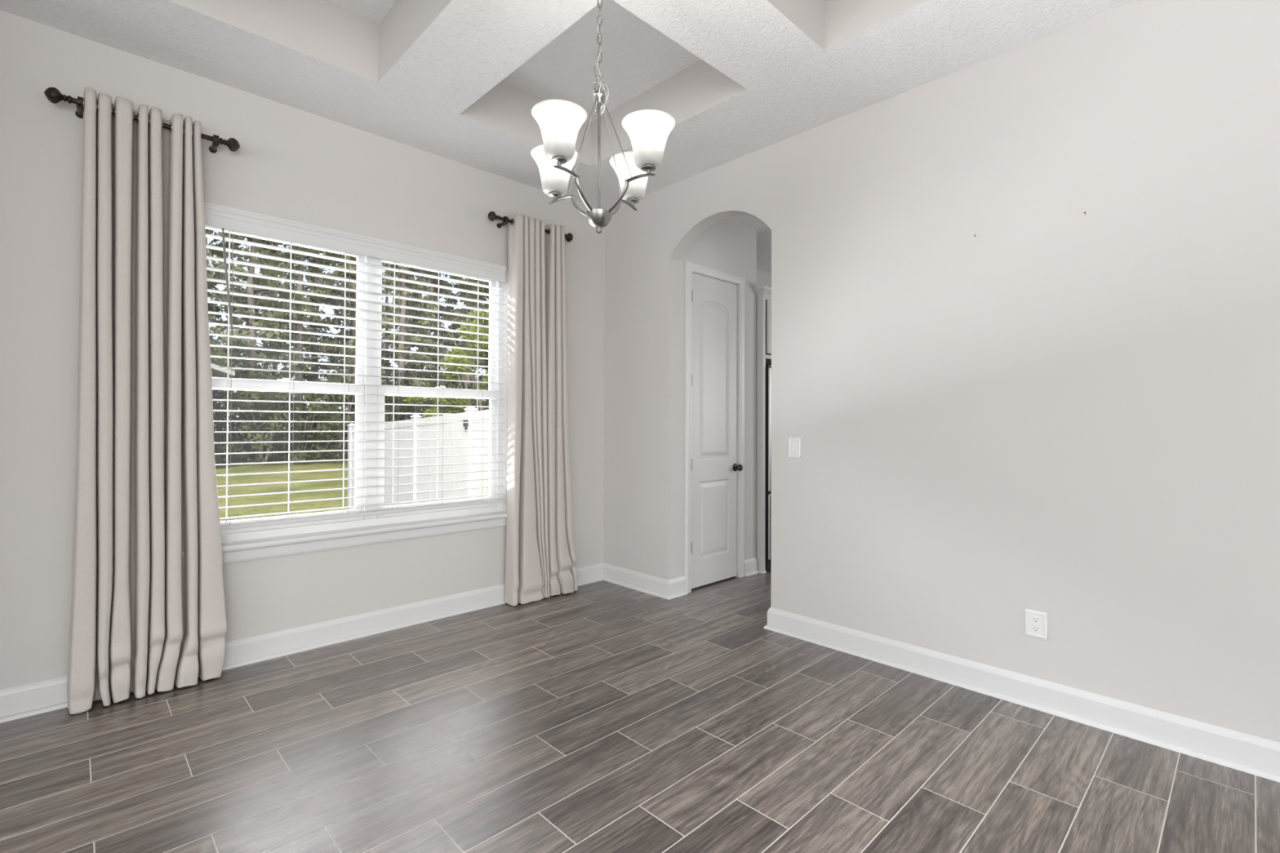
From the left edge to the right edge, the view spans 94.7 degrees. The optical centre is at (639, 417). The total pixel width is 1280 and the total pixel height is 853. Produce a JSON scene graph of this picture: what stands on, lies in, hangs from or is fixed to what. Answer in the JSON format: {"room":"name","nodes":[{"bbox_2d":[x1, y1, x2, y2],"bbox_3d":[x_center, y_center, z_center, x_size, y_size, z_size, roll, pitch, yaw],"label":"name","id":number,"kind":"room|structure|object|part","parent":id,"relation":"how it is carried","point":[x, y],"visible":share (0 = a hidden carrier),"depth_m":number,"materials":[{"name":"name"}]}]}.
{"room":"empty dining room","nodes":[
{"label":"empty dining room","id":0,"kind":"room"},
{"bbox_2d":[0,9,771,689],"bbox_3d":[-1.179,-0.255,4.115,14.000,3.126,0.170,1,-1,-44],"label":"wall","id":1,"kind":"structure","parent":0,"point":[291,163],"depth_m":3.09,"materials":[{"name":"paint"}]},
{"bbox_2d":[44,87,239,153],"bbox_3d":[-2.335,-1.398,2.808,0.711,0.071,0.121,1,-1,-44],"label":"curtain rod","id":2,"kind":"object","parent":1,"relation":"attached to","point":[53,95],"visible":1,"depth_m":2.68,"materials":[{"name":"brown metal"}]},
{"bbox_2d":[66,86,226,714],"bbox_3d":[-2.291,-0.086,2.787,0.580,2.744,0.145,1,-1,-44],"label":"curtain","id":3,"kind":"object","parent":2,"relation":"hanging from","point":[144,615],"visible":1,"depth_m":2.76,"materials":[{"name":"fabric"}]},
{"bbox_2d":[0,563,603,723],"bbox_3d":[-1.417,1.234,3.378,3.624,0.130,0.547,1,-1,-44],"label":"baseboard","id":4,"kind":"structure","parent":1,"relation":"attached to","point":[21,701],"depth_m":3.34,"materials":[{"name":"paint"}]},
{"bbox_2d":[181,225,507,564],"bbox_3d":[-1.660,-0.161,3.620,2.022,1.844,0.206,1,-1,-44],"label":"window","id":5,"kind":"structure","parent":1,"relation":"in","point":[242,544],"depth_m":3.65,"materials":[{"name":"white plastic"}]},
{"bbox_3d":[-2.038,-0.600,3.359,0.877,0.874,0.032,1,-1,-44],"label":"sash","id":6,"kind":"part","parent":5,"relation":"part of","materials":[{"name":"white plastic"}]},
{"bbox_3d":[-2.018,0.206,3.327,0.873,0.827,0.030,1,-1,-44],"label":"sash","id":7,"kind":"part","parent":5,"relation":"part of","materials":[{"name":"white plastic"}]},
{"bbox_3d":[-1.635,0.684,3.583,2.022,0.034,0.127,1,-1,-44],"label":"sill","id":8,"kind":"part","parent":5,"relation":"part of","materials":[{"name":"paint"}]},
{"bbox_2d":[204,201,506,530],"bbox_3d":[-1.623,-0.244,3.573,1.815,1.673,0.106,1,-1,-44],"label":"window blind","id":9,"kind":"object","parent":5,"relation":"attached to","point":[223,217],"visible":0.88,"depth_m":3.46,"materials":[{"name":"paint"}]},
{"bbox_3d":[-2.127,-0.239,3.068,0.002,1.595,0.002,1,-1,-44],"label":"lift cord","id":10,"kind":"part","parent":9,"relation":"part of","materials":[{"name":"white fabric"}]},
{"bbox_3d":[-1.920,-0.236,3.268,0.002,1.595,0.002,1,-1,-44],"label":"lift cord","id":11,"kind":"part","parent":9,"relation":"part of","materials":[{"name":"white fabric"}]},
{"bbox_3d":[-1.713,-0.233,3.467,0.002,1.595,0.002,1,-1,-44],"label":"lift cord","id":12,"kind":"part","parent":9,"relation":"part of","materials":[{"name":"white fabric"}]},
{"bbox_3d":[-1.636,0.578,3.581,1.807,0.022,0.067,1,-1,-44],"label":"rail","id":13,"kind":"part","parent":9,"relation":"part of","materials":[{"name":"white plastic"}]},
{"bbox_3d":[-1.502,-0.231,3.669,0.002,1.595,0.002,1,-1,-44],"label":"lift cord","id":14,"kind":"part","parent":9,"relation":"part of","materials":[{"name":"white fabric"}]},
{"bbox_3d":[-1.293,-0.228,3.870,0.002,1.595,0.002,1,-1,-44],"label":"lift cord","id":15,"kind":"part","parent":9,"relation":"part of","materials":[{"name":"white fabric"}]},
{"bbox_3d":[-1.085,-0.225,4.071,0.002,1.595,0.002,1,-1,-44],"label":"lift cord","id":16,"kind":"part","parent":9,"relation":"part of","materials":[{"name":"white fabric"}]},
{"bbox_3d":[-1.366,-0.591,4.005,0.843,0.874,0.032,1,-1,-44],"label":"sash","id":17,"kind":"part","parent":5,"relation":"part of","materials":[{"name":"white plastic"}]},
{"bbox_3d":[-1.346,0.215,3.973,0.839,0.827,0.030,1,-1,-44],"label":"sash","id":18,"kind":"part","parent":5,"relation":"part of","materials":[{"name":"white plastic"}]},
{"bbox_2d":[488,211,573,241],"bbox_3d":[-0.797,-1.377,4.287,0.719,0.071,0.121,1,-1,-44],"label":"curtain rod","id":19,"kind":"object","parent":1,"relation":"attached to","point":[492,216],"visible":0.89,"depth_m":4.10,"materials":[{"name":"brown metal"}]},
{"bbox_2d":[504,213,577,605],"bbox_3d":[-0.697,-0.064,4.318,0.573,2.744,0.149,1,-1,-44],"label":"curtain","id":20,"kind":"object","parent":19,"relation":"hanging from","point":[541,558],"visible":1,"depth_m":4.25,"materials":[{"name":"fabric"}]},
{"bbox_2d":[0,0,1135,209],"bbox_3d":[2.140,-1.989,-0.394,17.500,0.474,12.447,1,-1,-44],"label":"ceiling","id":21,"kind":"structure","parent":0,"point":[460,81],"depth_m":2.91,"materials":[{"name":"paint"}]},
{"bbox_2d":[530,0,675,233],"bbox_3d":[-0.144,-1.196,2.100,0.478,1.078,0.478,0,-1,-11],"label":"chandelier","id":22,"kind":"object","parent":21,"relation":"hanging from","point":[560,122],"visible":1,"depth_m":1.97,"materials":[{"name":"white glass"}]},
{"bbox_3d":[-0.319,-0.915,2.215,0.181,0.146,0.181,1,-1,-44],"label":"lamp shade","id":23,"kind":"part","parent":22,"relation":"part of","materials":[{"name":"white glass"}]},
{"bbox_3d":[-0.263,-0.918,1.923,0.181,0.146,0.181,1,-1,-44],"label":"lamp shade","id":24,"kind":"part","parent":22,"relation":"part of","materials":[{"name":"white glass"}]},
{"bbox_3d":[-0.259,-0.771,2.172,0.199,0.105,0.017,0,-1,34],"label":"arm","id":25,"kind":"part","parent":22,"relation":"part of","materials":[{"name":"silver metal"}]},
{"bbox_3d":[-0.222,-0.772,1.982,0.017,0.105,0.199,0,-1,34],"label":"arm","id":26,"kind":"part","parent":22,"relation":"part of","materials":[{"name":"silver metal"}]},
{"bbox_3d":[-0.146,-0.703,2.095,0.096,0.051,0.096,1,-1,-44],"label":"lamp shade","id":27,"kind":"part","parent":22,"relation":"part of","materials":[{"name":"silver metal"}]},
{"bbox_3d":[-0.145,-0.922,2.097,0.009,0.405,0.009,1,-1,-44],"label":"stem","id":28,"kind":"part","parent":22,"relation":"part of","materials":[{"name":"silver metal"}]},
{"bbox_3d":[-0.147,-1.389,2.102,0.045,0.613,0.067,1,-1,-44],"label":"power cord","id":29,"kind":"part","parent":22,"relation":"part of","materials":[{"name":"silver metal"}]},
{"bbox_3d":[-0.145,-1.390,2.109,0.070,0.618,0.058,1,-1,-44],"label":"chain","id":30,"kind":"part","parent":22,"relation":"part of","materials":[{"name":"silver metal"}]},
{"bbox_3d":[-0.069,-0.770,2.209,0.017,0.105,0.199,0,-1,34],"label":"arm","id":31,"kind":"part","parent":22,"relation":"part of","materials":[{"name":"silver metal"}]},
{"bbox_3d":[-0.028,-0.914,2.271,0.181,0.146,0.181,1,-1,-44],"label":"lamp shade","id":32,"kind":"part","parent":22,"relation":"part of","materials":[{"name":"white glass"}]},
{"bbox_3d":[-0.032,-0.771,2.019,0.199,0.105,0.017,0,-1,34],"label":"arm","id":33,"kind":"part","parent":22,"relation":"part of","materials":[{"name":"silver metal"}]},
{"bbox_3d":[0.029,-0.916,1.980,0.181,0.146,0.181,1,-1,-44],"label":"lamp shade","id":34,"kind":"part","parent":22,"relation":"part of","materials":[{"name":"white glass"}]},
{"bbox_2d":[0,569,1279,852],"bbox_3d":[1.882,1.346,0.910,14.000,0.120,8.717,1,-1,-44],"label":"floor","id":35,"kind":"structure","parent":0,"point":[602,716],"depth_m":2.24,"materials":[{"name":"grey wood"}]},
{"bbox_2d":[754,285,771,573],"bbox_3d":[1.169,0.111,5.643,1.110,2.442,0.804,1,-1,-44],"label":"tall cabinet","id":36,"kind":"object","parent":35,"relation":"on","point":[763,317],"visible":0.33,"depth_m":5.06,"materials":[{"name":"paint"}]},
{"bbox_3d":[1.173,-1.077,5.655,1.110,0.067,0.804,1,-1,-44],"label":"crown moulding","id":37,"kind":"part","parent":36,"relation":"part of","materials":[{"name":"paint"}]},
{"bbox_3d":[1.260,-0.781,5.231,0.452,0.458,0.020,1,-1,-44],"label":"door","id":38,"kind":"part","parent":36,"relation":"part of","materials":[{"name":"paint"}]},
{"bbox_2d":[765,364,771,571],"bbox_3d":[1.199,0.437,5.603,0.906,1.781,0.780,1,-1,-44],"label":"refrigerator","id":39,"kind":"object","parent":35,"relation":"on","point":[768,367],"visible":0.15,"depth_m":5.06,"materials":[{"name":"black plastic"}]},
{"bbox_3d":[1.407,0.942,5.382,0.898,0.567,0.067,1,-1,-44],"label":"freezer drawer","id":40,"kind":"part","parent":39,"relation":"part of","materials":[{"name":"silver metal"}]},
{"bbox_3d":[1.248,0.103,5.235,0.447,1.070,0.067,1,-1,-44],"label":"door","id":41,"kind":"part","parent":39,"relation":"part of","materials":[{"name":"silver metal"}]},
{"bbox_2d":[679,217,756,577],"bbox_3d":[0.608,-0.154,4.777,0.977,2.950,0.115,1,-1,-44],"label":"wall","id":42,"kind":"structure","parent":0,"point":[727,246],"depth_m":4.91,"materials":[{"name":"paint"}]},
{"bbox_2d":[684,260,745,593],"bbox_3d":[0.610,0.070,4.684,0.734,2.500,0.018,1,-1,-44],"label":"door frame","id":43,"kind":"structure","parent":42,"relation":"attached to","point":[690,266],"depth_m":4.54,"materials":[{"name":"paint"}]},
{"bbox_2d":[691,271,742,588],"bbox_3d":[0.586,0.101,4.708,0.612,2.439,0.178,1,-1,-44],"label":"door","id":44,"kind":"structure","parent":42,"relation":"in","point":[715,466],"depth_m":4.70,"materials":[{"name":"paint"}]},
{"bbox_3d":[0.812,0.409,4.852,0.066,0.066,0.076,1,-1,-44],"label":"knob","id":45,"kind":"part","parent":44,"relation":"part of","materials":[{"name":"black metal"}]},
{"bbox_2d":[744,557,759,577],"bbox_3d":[0.941,1.259,4.985,0.181,0.130,0.033,1,-1,-44],"label":"baseboard","id":46,"kind":"structure","parent":42,"relation":"attached to","point":[751,564],"depth_m":4.98,"materials":[{"name":"paint"}]},
{"bbox_2d":[724,214,771,274],"bbox_3d":[4.840,-1.669,3.833,5.741,0.110,8.800,1,-1,-44],"label":"ceiling","id":47,"kind":"structure","parent":0,"point":[763,231],"depth_m":5.28,"materials":[{"name":"white paint"}]},
{"bbox_2d":[603,0,1279,742],"bbox_3d":[2.760,-0.265,1.752,0.115,3.126,8.697,1,-1,-44],"label":"wall","id":48,"kind":"structure","parent":0,"point":[1063,412],"depth_m":2.67,"materials":[{"name":"paint"}]},
{"bbox_2d":[602,563,687,599],"bbox_3d":[0.016,1.252,4.604,0.207,0.130,0.767,1,-1,-44],"label":"baseboard","id":49,"kind":"structure","parent":48,"relation":"attached to","point":[664,588],"depth_m":4.45,"materials":[{"name":"paint"}]},
{"bbox_2d":[787,437,799,457],"bbox_3d":[0.929,0.181,3.559,0.012,0.122,0.081,1,-1,-44],"label":"light switch","id":50,"kind":"object","parent":48,"relation":"attached to","point":[793,443],"visible":1,"depth_m":3.56,"materials":[{"name":"white plastic"}]},
{"bbox_3d":[0.932,0.181,3.562,0.002,0.086,0.045,1,-1,-44],"label":"switch frame","id":51,"kind":"part","parent":50,"relation":"part of","materials":[{"name":"white plastic"}]},
{"bbox_2d":[763,607,1279,782],"bbox_3d":[3.290,1.229,1.157,0.148,0.130,7.119,1,-1,-44],"label":"baseboard","id":52,"kind":"structure","parent":48,"relation":"attached to","point":[1260,757],"depth_m":2.59,"materials":[{"name":"paint"}]},
{"bbox_2d":[1025,608,1047,639],"bbox_3d":[1.787,0.932,2.660,0.007,0.118,0.084,1,-1,-44],"label":"wall outlet","id":53,"kind":"object","parent":48,"relation":"attached to","point":[1036,622],"visible":1,"depth_m":2.66,"materials":[{"name":"white plastic"}]},
{"bbox_2d":[1031,625,1039,632],"bbox_3d":[1.785,0.952,2.658,0.002,0.032,0.032,1,-1,-44],"label":"socket","id":54,"kind":"object","parent":53,"relation":"attached to","point":[1035,628],"depth_m":2.66,"materials":[{"name":"white plastic"}]},
{"bbox_2d":[1031,616,1039,623],"bbox_3d":[1.786,0.911,2.658,0.002,0.032,0.032,1,-1,-44],"label":"socket","id":55,"kind":"object","parent":53,"relation":"attached to","point":[1035,620],"depth_m":2.66,"materials":[{"name":"white plastic"}]},
{"bbox_2d":[1029,613,1042,635],"bbox_3d":[1.788,0.932,2.660,0.004,0.086,0.052,1,-1,-44],"label":"receptacle","id":56,"kind":"object","parent":53,"relation":"attached to","point":[1035,620],"depth_m":2.66,"materials":[{"name":"white plastic"}]},
{"label":"outside","id":57,"kind":"structure","parent":0,"visible":0},
{"bbox_2d":[213,429,347,521],"bbox_3d":[-21.724,1.868,44.210,90.000,1.061,86.133,1,-1,-44],"label":"lawn","id":58,"kind":"structure","parent":57,"point":[305,466],"depth_m":17.45,"materials":[{"name":"green plant"}]},
{"bbox_2d":[208,280,223,340],"bbox_3d":[-24.415,-6.237,31.035,3.884,16.723,3.892,0,-1,43],"label":"pine tree","id":59,"kind":"object","parent":58,"relation":"on","point":[218,308],"visible":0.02,"depth_m":31.70,"materials":[{"name":"green plant"}]},
{"bbox_2d":[205,228,226,392],"bbox_3d":[-18.743,-4.056,24.148,2.663,12.450,3.127,0,-1,9],"label":"pine tree","id":60,"kind":"object","parent":58,"relation":"on","point":[213,329],"visible":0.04,"depth_m":24.65,"materials":[{"name":"green plant"}]},
{"bbox_2d":[210,363,235,377],"bbox_3d":[-21.635,-0.830,20.059,11.800,5.860,7.900,1,-1,-44],"label":"house","id":61,"kind":"structure","parent":58,"relation":"on","point":[215,372],"depth_m":21.28,"materials":[{"name":"white"}]},
{"bbox_2d":[205,229,244,413],"bbox_3d":[-21.040,-5.594,28.562,3.788,15.530,4.000,0,-1,12],"label":"pine tree","id":62,"kind":"object","parent":58,"relation":"on","point":[211,307],"visible":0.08,"depth_m":28.85,"materials":[{"name":"green plant"}]},
{"bbox_2d":[208,240,248,431],"bbox_3d":[-23.916,-4.298,34.198,3.077,12.618,3.250,0,-1,22],"label":"pine tree","id":63,"kind":"object","parent":58,"relation":"on","point":[227,252],"visible":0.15,"depth_m":34.04,"materials":[{"name":"green plant"}]},
{"bbox_2d":[210,343,295,462],"bbox_3d":[-17.361,-0.432,24.557,5.893,5.289,4.790,0,-1,-23],"label":"bush","id":64,"kind":"object","parent":58,"relation":"on","point":[222,362],"visible":0.22,"depth_m":24.16,"materials":[{"name":"green plant"}]},
{"bbox_2d":[206,231,310,461],"bbox_3d":[-16.662,-6.125,25.245,4.159,16.869,3.767,0,-1,1],"label":"pine tree","id":65,"kind":"object","parent":58,"relation":"on","point":[234,341],"visible":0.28,"depth_m":24.99,"materials":[{"name":"green plant"}]},
{"bbox_2d":[213,388,311,466],"bbox_3d":[-15.332,0.349,23.858,3.669,3.603,3.493,0,-1,-16],"label":"bush","id":66,"kind":"object","parent":58,"relation":"on","point":[245,426],"visible":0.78,"depth_m":23.39,"materials":[{"name":"green plant"}]},
{"bbox_2d":[213,369,315,462],"bbox_3d":[-16.162,0.039,24.982,4.123,4.254,4.331,0,-1,-4],"label":"bush","id":67,"kind":"object","parent":58,"relation":"on","point":[251,375],"visible":0.16,"depth_m":24.25,"materials":[{"name":"green plant"}]},
{"bbox_2d":[226,240,308,410],"bbox_3d":[-18.460,-4.978,29.197,3.065,14.327,3.598,0,-1,-3],"label":"pine tree","id":68,"kind":"object","parent":58,"relation":"on","point":[263,302],"visible":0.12,"depth_m":28.85,"materials":[{"name":"green plant"}]},
{"bbox_2d":[241,241,312,394],"bbox_3d":[-22.111,-5.686,35.950,3.920,15.612,3.340,1,-1,-42],"label":"pine tree","id":69,"kind":"object","parent":58,"relation":"on","point":[279,293],"visible":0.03,"depth_m":35.86,"materials":[{"name":"green plant"}]},
{"bbox_2d":[244,391,346,462],"bbox_3d":[-14.502,0.503,24.876,3.534,3.274,3.396,0,-1,18],"label":"bush","id":70,"kind":"object","parent":58,"relation":"on","point":[286,404],"visible":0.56,"depth_m":24.02,"materials":[{"name":"green plant"}]},
{"bbox_2d":[242,241,349,457],"bbox_3d":[-15.294,-6.634,26.359,4.176,17.979,4.184,1,-1,-28],"label":"pine tree","id":71,"kind":"object","parent":58,"relation":"on","point":[298,366],"visible":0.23,"depth_m":25.96,"materials":[{"name":"green plant"}]},
{"bbox_2d":[263,377,355,460],"bbox_3d":[-14.236,0.163,26.146,4.179,4.029,4.350,0,-1,-24],"label":"bush","id":72,"kind":"object","parent":58,"relation":"on","point":[320,418],"visible":0.17,"depth_m":25.26,"materials":[{"name":"green plant"}]},
{"bbox_2d":[278,248,342,433],"bbox_3d":[-20.818,-6.563,37.467,4.310,17.482,3.904,0,-1,35],"label":"pine tree","id":73,"kind":"object","parent":58,"relation":"on","point":[305,256],"visible":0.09,"depth_m":37.36,"materials":[{"name":"green plant"}]},
{"bbox_2d":[282,245,351,444],"bbox_3d":[-17.658,-4.917,32.051,3.171,14.201,3.501,1,-1,-45],"label":"pine tree","id":74,"kind":"object","parent":58,"relation":"on","point":[315,348],"visible":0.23,"depth_m":31.96,"materials":[{"name":"green plant"}]},
{"bbox_2d":[290,380,386,462],"bbox_3d":[-13.158,0.243,25.951,4.347,3.902,3.534,0,-1,37],"label":"bush","id":75,"kind":"object","parent":58,"relation":"on","point":[314,397],"visible":0.38,"depth_m":24.96,"materials":[{"name":"green plant"}]},
{"bbox_2d":[319,256,395,383],"bbox_3d":[-16.654,-6.126,34.034,3.903,16.771,3.895,0,-1,7],"label":"pine tree","id":76,"kind":"object","parent":58,"relation":"on","point":[335,321],"visible":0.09,"depth_m":33.65,"materials":[{"name":"green plant"}]},
{"bbox_2d":[327,254,387,407],"bbox_3d":[-14.467,-4.119,29.568,3.265,12.676,3.091,0,-1,23],"label":"pine tree","id":77,"kind":"object","parent":58,"relation":"on","point":[352,313],"visible":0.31,"depth_m":29.48,"materials":[{"name":"green plant"}]},
{"bbox_2d":[314,396,401,449],"bbox_3d":[-13.363,0.304,27.892,4.156,3.730,3.378,0,-1,11],"label":"bush","id":78,"kind":"object","parent":58,"relation":"on","point":[333,444],"visible":0.02,"depth_m":26.97,"materials":[{"name":"green plant"}]},
{"bbox_2d":[336,296,383,401],"bbox_3d":[-17.577,-4.209,37.032,2.945,12.655,2.939,0,-1,-17],"label":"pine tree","id":79,"kind":"object","parent":58,"relation":"on","point":[340,357],"visible":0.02,"depth_m":37.00,"materials":[{"name":"green plant"}]},
{"bbox_2d":[353,404,397,421],"bbox_3d":[-12.234,0.743,27.300,2.692,2.777,2.828,0,-1,20],"label":"bush","id":80,"kind":"object","parent":58,"relation":"on","point":[389,406],"visible":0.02,"depth_m":27.25,"materials":[{"name":"green plant"}]},
{"bbox_2d":[381,262,412,397],"bbox_3d":[-17.505,-5.843,40.472,3.919,16.070,4.139,0,-1,3],"label":"pine tree","id":81,"kind":"object","parent":58,"relation":"on","point":[391,273],"visible":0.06,"depth_m":40.27,"materials":[{"name":"green plant"}]},
{"bbox_2d":[353,262,444,418],"bbox_3d":[-12.190,-6.412,30.062,3.767,17.611,4.423,0,-1,9],"label":"pine tree","id":82,"kind":"object","parent":58,"relation":"on","point":[420,357],"visible":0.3,"depth_m":29.78,"materials":[{"name":"green plant"}]},
{"bbox_2d":[382,379,437,422],"bbox_3d":[-11.610,0.144,29.159,4.027,4.154,4.230,0,-1,6],"label":"bush","id":83,"kind":"object","parent":58,"relation":"on","point":[403,410],"visible":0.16,"depth_m":28.30,"materials":[{"name":"green plant"}]},
{"bbox_2d":[381,263,444,385],"bbox_3d":[-14.035,-6.383,36.056,4.482,17.400,4.244,0,-1,-13],"label":"pine tree","id":84,"kind":"object","parent":58,"relation":"on","point":[384,353],"visible":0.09,"depth_m":35.63,"materials":[{"name":"green plant"}]},
{"bbox_2d":[384,394,449,422],"bbox_3d":[-11.073,0.417,28.413,3.710,3.578,3.862,1,-1,-34],"label":"bush","id":85,"kind":"object","parent":58,"relation":"on","point":[399,399],"visible":0.14,"depth_m":27.72,"materials":[{"name":"green plant"}]},
{"bbox_2d":[346,406,489,510],"bbox_3d":[-3.862,1.065,10.479,0.178,2.706,7.686,1,-1,-44],"label":"fence","id":86,"kind":"object","parent":58,"relation":"on","point":[469,410],"visible":0.38,"depth_m":10.12,"materials":[{"name":"plastic"}]},
{"bbox_3d":[-6.465,1.309,13.198,0.126,2.255,0.126,1,-1,-44],"label":"post","id":87,"kind":"part","parent":86,"relation":"part of","materials":[{"name":"plastic"}]},
{"bbox_3d":[-5.986,1.084,12.703,0.024,1.659,1.254,1,-1,-44],"label":"slat panel","id":88,"kind":"part","parent":86,"relation":"part of","materials":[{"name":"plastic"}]},
{"bbox_3d":[-4.796,0.990,11.467,0.024,1.692,1.924,1,-1,-44],"label":"slat panel","id":89,"kind":"part","parent":86,"relation":"part of","materials":[{"name":"plastic"}]},
{"bbox_3d":[-4.793,0.140,11.476,0.048,0.232,1.924,1,-1,-44],"label":"rail","id":90,"kind":"part","parent":86,"relation":"part of","materials":[{"name":"plastic"}]},
{"bbox_3d":[-4.087,1.121,10.727,0.126,2.255,0.126,1,-1,-44],"label":"post","id":91,"kind":"part","parent":86,"relation":"part of","materials":[{"name":"plastic"}]},
{"bbox_3d":[-3.375,0.877,9.991,0.024,1.692,1.924,1,-1,-44],"label":"slat panel","id":92,"kind":"part","parent":86,"relation":"part of","materials":[{"name":"plastic"}]},
{"bbox_3d":[-3.372,0.027,9.999,0.048,0.232,1.924,1,-1,-44],"label":"rail","id":93,"kind":"part","parent":86,"relation":"part of","materials":[{"name":"plastic"}]},
{"bbox_3d":[-2.665,1.008,9.251,0.126,2.255,0.126,1,-1,-44],"label":"post","id":94,"kind":"part","parent":86,"relation":"part of","materials":[{"name":"plastic"}]},
{"bbox_3d":[-1.951,-0.085,8.523,0.048,0.232,1.924,1,-1,-44],"label":"rail","id":95,"kind":"part","parent":86,"relation":"part of","materials":[{"name":"plastic"}]},
{"bbox_3d":[-1.954,0.765,8.514,0.024,1.692,1.924,1,-1,-44],"label":"slat panel","id":96,"kind":"part","parent":86,"relation":"part of","materials":[{"name":"plastic"}]},
{"bbox_2d":[395,266,451,412],"bbox_3d":[-12.191,-4.345,32.665,2.949,13.205,3.256,0,-1,32],"label":"pine tree","id":97,"kind":"object","parent":58,"relation":"on","point":[428,297],"visible":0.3,"depth_m":32.55,"materials":[{"name":"green plant"}]},
{"bbox_2d":[399,271,464,406],"bbox_3d":[-13.412,-6.507,37.846,4.436,17.663,3.778,0,-1,23],"label":"pine tree","id":98,"kind":"object","parent":58,"relation":"on","point":[435,281],"visible":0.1,"depth_m":37.84,"materials":[{"name":"green plant"}]},
{"bbox_2d":[384,363,484,420],"bbox_3d":[-10.586,-0.274,30.604,5.356,5.164,5.575,0,-1,10],"label":"bush","id":99,"kind":"object","parent":58,"relation":"on","point":[426,375],"visible":0.1,"depth_m":30.25,"materials":[{"name":"green plant"}]},
{"bbox_2d":[417,269,461,383],"bbox_3d":[-14.034,-5.332,41.464,3.797,15.119,3.234,1,-1,-29],"label":"pine tree","id":100,"kind":"object","parent":58,"relation":"on","point":[448,308],"visible":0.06,"depth_m":41.35,"materials":[{"name":"green plant"}]},
{"bbox_2d":[402,306,488,417],"bbox_3d":[-5.478,-0.906,21.582,5.479,6.446,4.623,1,-1,-40],"label":"tree","id":101,"kind":"object","parent":58,"relation":"on","point":[457,368],"visible":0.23,"depth_m":21.06,"materials":[{"name":"green plant"}]},
{"bbox_2d":[435,275,488,387],"bbox_3d":[-9.902,-4.871,33.838,3.350,14.394,3.343,1,-1,-31],"label":"pine tree","id":102,"kind":"object","parent":58,"relation":"on","point":[465,295],"visible":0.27,"depth_m":33.59,"materials":[{"name":"green plant"}]},
{"bbox_2d":[445,398,479,413],"bbox_3d":[-8.646,0.500,29.312,3.869,3.466,3.126,0,-1,8],"label":"bush","id":103,"kind":"object","parent":58,"relation":"on","point":[453,409],"visible":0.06,"depth_m":29.02,"materials":[{"name":"green plant"}]},
{"bbox_2d":[445,275,486,400],"bbox_3d":[-12.325,-5.060,42.340,3.597,14.591,3.258,0,-1,17],"label":"pine tree","id":104,"kind":"object","parent":58,"relation":"on","point":[459,277],"visible":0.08,"depth_m":42.23,"materials":[{"name":"green plant"}]},
{"bbox_2d":[462,388,489,411],"bbox_3d":[-8.547,0.224,32.361,4.125,4.051,3.927,0,-1,6],"label":"bush","id":105,"kind":"object","parent":58,"relation":"on","point":[487,400],"visible":0.02,"depth_m":32.57,"materials":[{"name":"green plant"}]},
{"bbox_2d":[463,283,488,404],"bbox_3d":[-10.047,-4.991,38.897,3.594,14.578,3.255,0,-1,-4],"label":"pine tree","id":106,"kind":"object","parent":58,"relation":"on","point":[481,297],"visible":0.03,"depth_m":38.67,"materials":[{"name":"green plant"}]},
{"bbox_2d":[475,348,488,389],"bbox_3d":[-7.566,-6.166,33.962,4.200,17.221,4.435,1,-1,-35],"label":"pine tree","id":107,"kind":"object","parent":58,"relation":"on","point":[486,384],"visible":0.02,"depth_m":32.17,"materials":[{"name":"green plant"}]},
{"bbox_2d":[479,400,489,410],"bbox_3d":[-7.957,0.635,30.355,3.067,3.164,3.222,1,-1,-31],"label":"bush","id":108,"kind":"object","parent":58,"relation":"on","point":[485,403],"visible":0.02,"depth_m":30.02,"materials":[{"name":"green plant"}]}
]}

